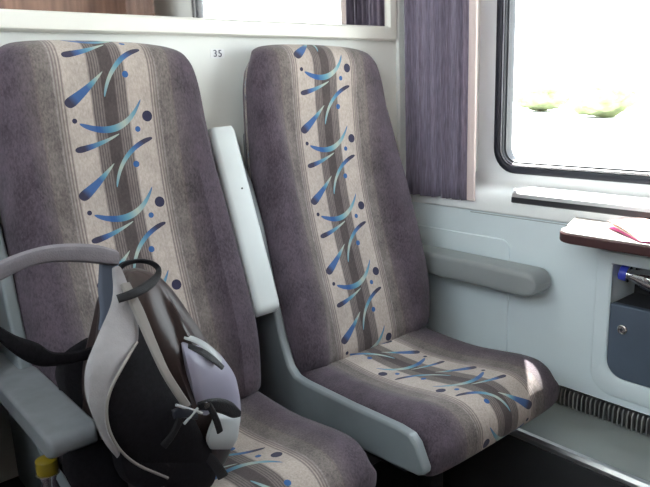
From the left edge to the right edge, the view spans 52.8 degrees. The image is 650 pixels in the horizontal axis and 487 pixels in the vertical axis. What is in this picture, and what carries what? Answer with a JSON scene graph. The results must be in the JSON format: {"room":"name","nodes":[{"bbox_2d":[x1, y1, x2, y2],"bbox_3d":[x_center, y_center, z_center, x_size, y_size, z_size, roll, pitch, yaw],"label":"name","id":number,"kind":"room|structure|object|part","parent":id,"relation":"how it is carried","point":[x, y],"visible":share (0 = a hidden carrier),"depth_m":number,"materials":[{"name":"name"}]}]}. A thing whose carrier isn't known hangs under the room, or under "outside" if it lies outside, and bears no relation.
{"room":"train carriage","nodes":[
{"label":"train carriage","id":0,"kind":"room"},
{"bbox_2d":[35,455,59,486],"bbox_3d":[-0.456,0.466,1.105,0.043,0.230,0.043,-13,17,-39],"label":"juice bottle","id":1,"kind":"object","parent":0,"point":[47,470],"visible":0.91,"depth_m":1.07,"materials":[{"name":"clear plastic"}]},
{"bbox_2d":[0,31,396,482],"bbox_3d":[-0.461,-0.337,1.507,2.200,2.300,0.050,-13,17,-39],"label":"wall","id":2,"kind":"structure","parent":0,"point":[220,80],"depth_m":1.63,"materials":[{"name":"white plastic"}]},
{"bbox_2d":[0,476,24,486],"bbox_3d":[-0.550,0.655,1.589,1.820,0.340,0.012,-13,17,-39],"label":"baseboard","id":3,"kind":"structure","parent":2,"relation":"attached to","point":[14,482],"depth_m":1.44,"materials":[{"name":"black"}]},
{"bbox_2d":[0,0,396,40],"bbox_3d":[-0.509,-0.731,1.340,1.875,0.573,0.018,-13,17,-39],"label":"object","id":4,"kind":"object","parent":2,"relation":"attached to","point":[373,20],"visible":1,"depth_m":1.58,"materials":[{"name":"silver metal"}]},
{"bbox_2d":[0,0,386,25],"bbox_3d":[-0.511,-0.733,1.346,1.811,0.502,0.005,-13,17,-39],"label":"mirror glass","id":5,"kind":"object","parent":4,"relation":"attached to","point":[155,12],"depth_m":1.57,"materials":[{"name":"glass"}]},
{"bbox_2d":[210,49,224,57],"bbox_3d":[-0.265,-0.469,1.615,0.040,0.023,0.003,-13,17,-39],"label":"sticker","id":6,"kind":"object","parent":2,"relation":"attached to","point":[215,53],"visible":1,"depth_m":1.62,"materials":[{"name":"white plastic"}]},
{"bbox_2d":[396,0,405,174],"bbox_3d":[0.238,-0.488,2.041,0.036,2.300,0.014,-13,17,-39],"label":"trim","id":7,"kind":"structure","parent":2,"relation":"attached to","point":[400,48],"depth_m":2.03,"materials":[{"name":"grey plastic"}]},
{"bbox_2d":[404,0,477,200],"bbox_3d":[0.858,-0.569,1.268,0.038,1.134,1.914,-13,17,-39],"label":"curtain","id":8,"kind":"object","parent":2,"relation":"hanging from","point":[441,36],"visible":1,"depth_m":1.93,"materials":[{"name":"fabric"}]},
{"bbox_2d":[509,428,649,486],"bbox_3d":[0.774,0.561,1.421,0.019,0.018,1.948,-13,17,-39],"label":"trim","id":9,"kind":"structure","parent":2,"relation":"attached to","point":[616,474],"depth_m":1.59,"materials":[{"name":"metal"}]},
{"bbox_2d":[520,402,649,481],"bbox_3d":[0.883,0.654,1.534,0.279,0.262,1.949,-13,17,-39],"label":"ledge","id":10,"kind":"object","parent":2,"relation":"in","point":[614,445],"depth_m":1.68,"materials":[{"name":"grey plastic"}]},
{"bbox_2d":[556,385,649,435],"bbox_3d":[0.959,0.478,1.545,0.087,0.066,1.880,-13,17,-39],"label":"radiator","id":11,"kind":"object","parent":10,"relation":"on","point":[638,421],"visible":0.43,"depth_m":1.74,"materials":[{"name":"grey metal"}]},
{"bbox_2d":[372,461,452,486],"bbox_3d":[0.229,0.953,1.028,2.200,0.040,1.950,-13,17,-39],"label":"floor","id":12,"kind":"structure","parent":0,"point":[388,475],"depth_m":1.98,"materials":[{"name":"black"}]},
{"bbox_2d":[0,40,376,486],"bbox_3d":[-0.275,0.237,1.295,0.530,1.268,0.673,-13,17,-39],"label":"seat","id":13,"kind":"object","parent":12,"relation":"on","point":[103,143],"visible":0.77,"depth_m":1.33,"materials":[{"name":"fabric"}]},
{"bbox_2d":[0,353,97,458],"bbox_3d":[-0.544,0.282,1.195,0.080,0.064,0.492,-13,17,-39],"label":"armrest","id":14,"kind":"object","parent":13,"relation":"attached to","point":[55,423],"visible":0.83,"depth_m":1.08,"materials":[{"name":"plastic"}]},
{"bbox_2d":[0,244,240,486],"bbox_3d":[-0.312,0.207,1.110,0.332,0.489,0.386,-2,13,0],"label":"backpack","id":15,"kind":"object","parent":13,"relation":"on","point":[164,405],"visible":0.98,"depth_m":1.01,"materials":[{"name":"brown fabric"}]},
{"bbox_3d":[-0.268,0.275,1.048,0.191,0.336,0.084,-13,17,-39],"label":"panel","id":16,"kind":"part","parent":15,"relation":"part of","materials":[{"name":"black fabric"}]},
{"bbox_3d":[-0.268,0.367,1.089,0.186,0.183,0.081,-13,17,-39],"label":"panel","id":17,"kind":"part","parent":15,"relation":"part of","materials":[{"name":"black fabric"}]},
{"bbox_3d":[-0.207,0.178,1.105,0.063,0.050,0.021,-2,13,1],"label":"light trim","id":18,"kind":"part","parent":15,"relation":"part of","materials":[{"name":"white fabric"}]},
{"bbox_3d":[-0.172,0.324,1.121,0.029,0.086,0.086,8,17,38],"label":"pocket panel","id":19,"kind":"part","parent":15,"relation":"part of","materials":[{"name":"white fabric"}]},
{"bbox_3d":[-0.401,-0.003,1.396,0.511,0.838,0.254,-13,17,-39],"label":"backrest","id":20,"kind":"part","parent":13,"relation":"part of","materials":[{"name":"fabric"}]},
{"bbox_2d":[59,391,376,486],"bbox_3d":[-0.235,0.445,1.309,0.486,0.125,0.514,-13,17,-39],"label":"seat cushion","id":21,"kind":"object","parent":13,"relation":"on","point":[275,446],"depth_m":1.25,"materials":[{"name":"fabric"}]},
{"bbox_2d":[208,126,278,316],"bbox_3d":[-0.215,-0.058,1.593,0.072,0.448,0.223,-15,18,-42],"label":"armrest","id":22,"kind":"object","parent":13,"relation":"attached to","point":[227,157],"visible":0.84,"depth_m":1.55,"materials":[{"name":"plastic"}]},
{"bbox_2d":[241,44,558,475],"bbox_3d":[0.185,0.133,1.665,0.556,1.268,0.685,-13,17,-39],"label":"seat","id":23,"kind":"object","parent":12,"relation":"on","point":[347,347],"visible":0.98,"depth_m":1.65,"materials":[{"name":"fabric"}]},
{"bbox_3d":[0.055,-0.108,1.771,0.537,0.838,0.255,-13,17,-39],"label":"backrest","id":24,"kind":"part","parent":23,"relation":"part of","materials":[{"name":"fabric"}]},
{"bbox_2d":[301,327,558,475],"bbox_3d":[0.240,0.349,1.642,0.486,0.125,0.514,-13,17,-39],"label":"seat cushion","id":25,"kind":"object","parent":23,"relation":"on","point":[457,398],"depth_m":1.53,"materials":[{"name":"fabric"}]},
{"bbox_2d":[365,452,442,486],"bbox_3d":[-0.257,0.714,1.281,1.760,0.345,0.070,-13,17,-39],"label":"support beam","id":26,"kind":"structure","parent":12,"relation":"on","point":[437,480],"depth_m":1.70,"materials":[{"name":"metal"}]},
{"bbox_3d":[0.277,0.612,1.723,0.050,0.302,0.050,-13,17,-39],"label":"leg","id":27,"kind":"part","parent":26,"relation":"part of","materials":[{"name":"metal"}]},
{"bbox_2d":[410,171,649,415],"bbox_3d":[0.969,0.165,1.511,0.195,0.558,1.950,-13,17,-39],"label":"wall","id":28,"kind":"structure","parent":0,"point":[553,326],"depth_m":1.85,"materials":[{"name":"grey plastic"}]},
{"bbox_2d":[422,244,550,296],"bbox_3d":[0.411,0.068,1.929,0.099,0.068,0.523,-13,17,-39],"label":"armrest","id":29,"kind":"object","parent":28,"relation":"attached to","point":[515,278],"visible":0.69,"depth_m":1.82,"materials":[{"name":"grey plastic"}]},
{"bbox_2d":[511,186,649,218],"bbox_3d":[0.911,-0.057,1.445,0.098,0.036,1.095,-13,17,-39],"label":"ledge","id":30,"kind":"object","parent":28,"relation":"attached to","point":[604,203],"visible":1,"depth_m":1.68,"materials":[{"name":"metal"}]},
{"bbox_3d":[0.883,-0.057,1.421,0.020,0.018,1.095,-13,17,-39],"label":"frame","id":31,"kind":"part","parent":30,"relation":"part of","materials":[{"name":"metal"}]},
{"bbox_2d":[559,217,649,256],"bbox_3d":[0.788,0.032,1.396,0.184,0.073,0.654,-13,17,-39],"label":"folding table","id":32,"kind":"object","parent":28,"relation":"attached to","point":[593,233],"visible":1,"depth_m":1.48,"materials":[{"name":"laminate"}]},
{"bbox_2d":[607,218,649,242],"bbox_3d":[0.726,-0.025,1.442,0.134,0.017,0.237,-6,14,-16],"label":"leaflet","id":33,"kind":"object","parent":32,"relation":"on","point":[638,229],"visible":1,"depth_m":1.48,"materials":[{"name":"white paper"}]},
{"bbox_2d":[591,250,649,408],"bbox_3d":[0.861,0.217,1.598,0.146,0.381,0.365,-13,17,-39],"label":"waste bin","id":34,"kind":"object","parent":28,"relation":"attached to","point":[620,357],"visible":0.99,"depth_m":1.65,"materials":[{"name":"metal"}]},
{"bbox_2d":[615,292,649,308],"bbox_3d":[0.863,0.164,1.596,0.106,0.010,0.267,-13,17,-39],"label":"shelf","id":35,"kind":"object","parent":34,"relation":"attached to","point":[641,300],"depth_m":1.66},
{"bbox_2d":[618,265,649,293],"bbox_3d":[0.815,0.102,1.577,0.208,0.079,0.066,10,18,42],"label":"water bottle","id":36,"kind":"object","parent":34,"relation":"in","point":[641,278],"visible":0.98,"depth_m":1.60,"materials":[{"name":"clear plastic"}]},
{"bbox_2d":[443,434,629,486],"bbox_3d":[0.774,0.690,1.445,0.010,0.242,1.947,-13,17,-39],"label":"floor","id":37,"kind":"structure","parent":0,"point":[511,461],"depth_m":1.72,"materials":[{"name":"black"}]},
{"bbox_2d":[478,0,646,184],"bbox_3d":[0.979,-0.804,1.323,0.075,1.412,1.950,-13,17,-39],"label":"wall","id":38,"kind":"structure","parent":0,"point":[487,161],"depth_m":1.96,"materials":[{"name":"white plastic"}]},
{"bbox_2d":[476,0,480,170],"bbox_3d":[0.438,-0.912,1.877,0.021,1.415,0.020,-13,17,-39],"label":"trim","id":39,"kind":"structure","parent":38,"relation":"attached to","point":[479,1],"depth_m":1.97,"materials":[{"name":"white plastic"}]},
{"bbox_2d":[494,0,649,184],"bbox_3d":[0.909,-0.536,1.452,0.054,0.835,1.220,-13,17,-39],"label":"window","id":40,"kind":"structure","parent":38,"relation":"in","point":[506,9],"depth_m":1.90,"materials":[{"name":"black rubber"}]},
{"label":"outside","id":41,"kind":"structure","parent":0,"visible":0},
{"bbox_2d":[512,84,649,169],"bbox_3d":[98.783,-20.824,83.451,258.100,0.100,320.000,-13,17,-39],"label":"ground","id":42,"kind":"structure","parent":41,"point":[561,135],"depth_m":27.94,"materials":[{"name":"white"}]},
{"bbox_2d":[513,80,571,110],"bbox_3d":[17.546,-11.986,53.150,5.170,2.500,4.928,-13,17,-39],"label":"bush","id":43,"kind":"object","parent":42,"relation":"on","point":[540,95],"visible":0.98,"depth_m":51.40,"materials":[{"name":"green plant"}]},
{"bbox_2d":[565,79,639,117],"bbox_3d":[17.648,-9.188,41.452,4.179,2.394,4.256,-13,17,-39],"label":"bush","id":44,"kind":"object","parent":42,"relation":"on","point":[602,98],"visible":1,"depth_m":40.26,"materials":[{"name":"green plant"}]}
]}

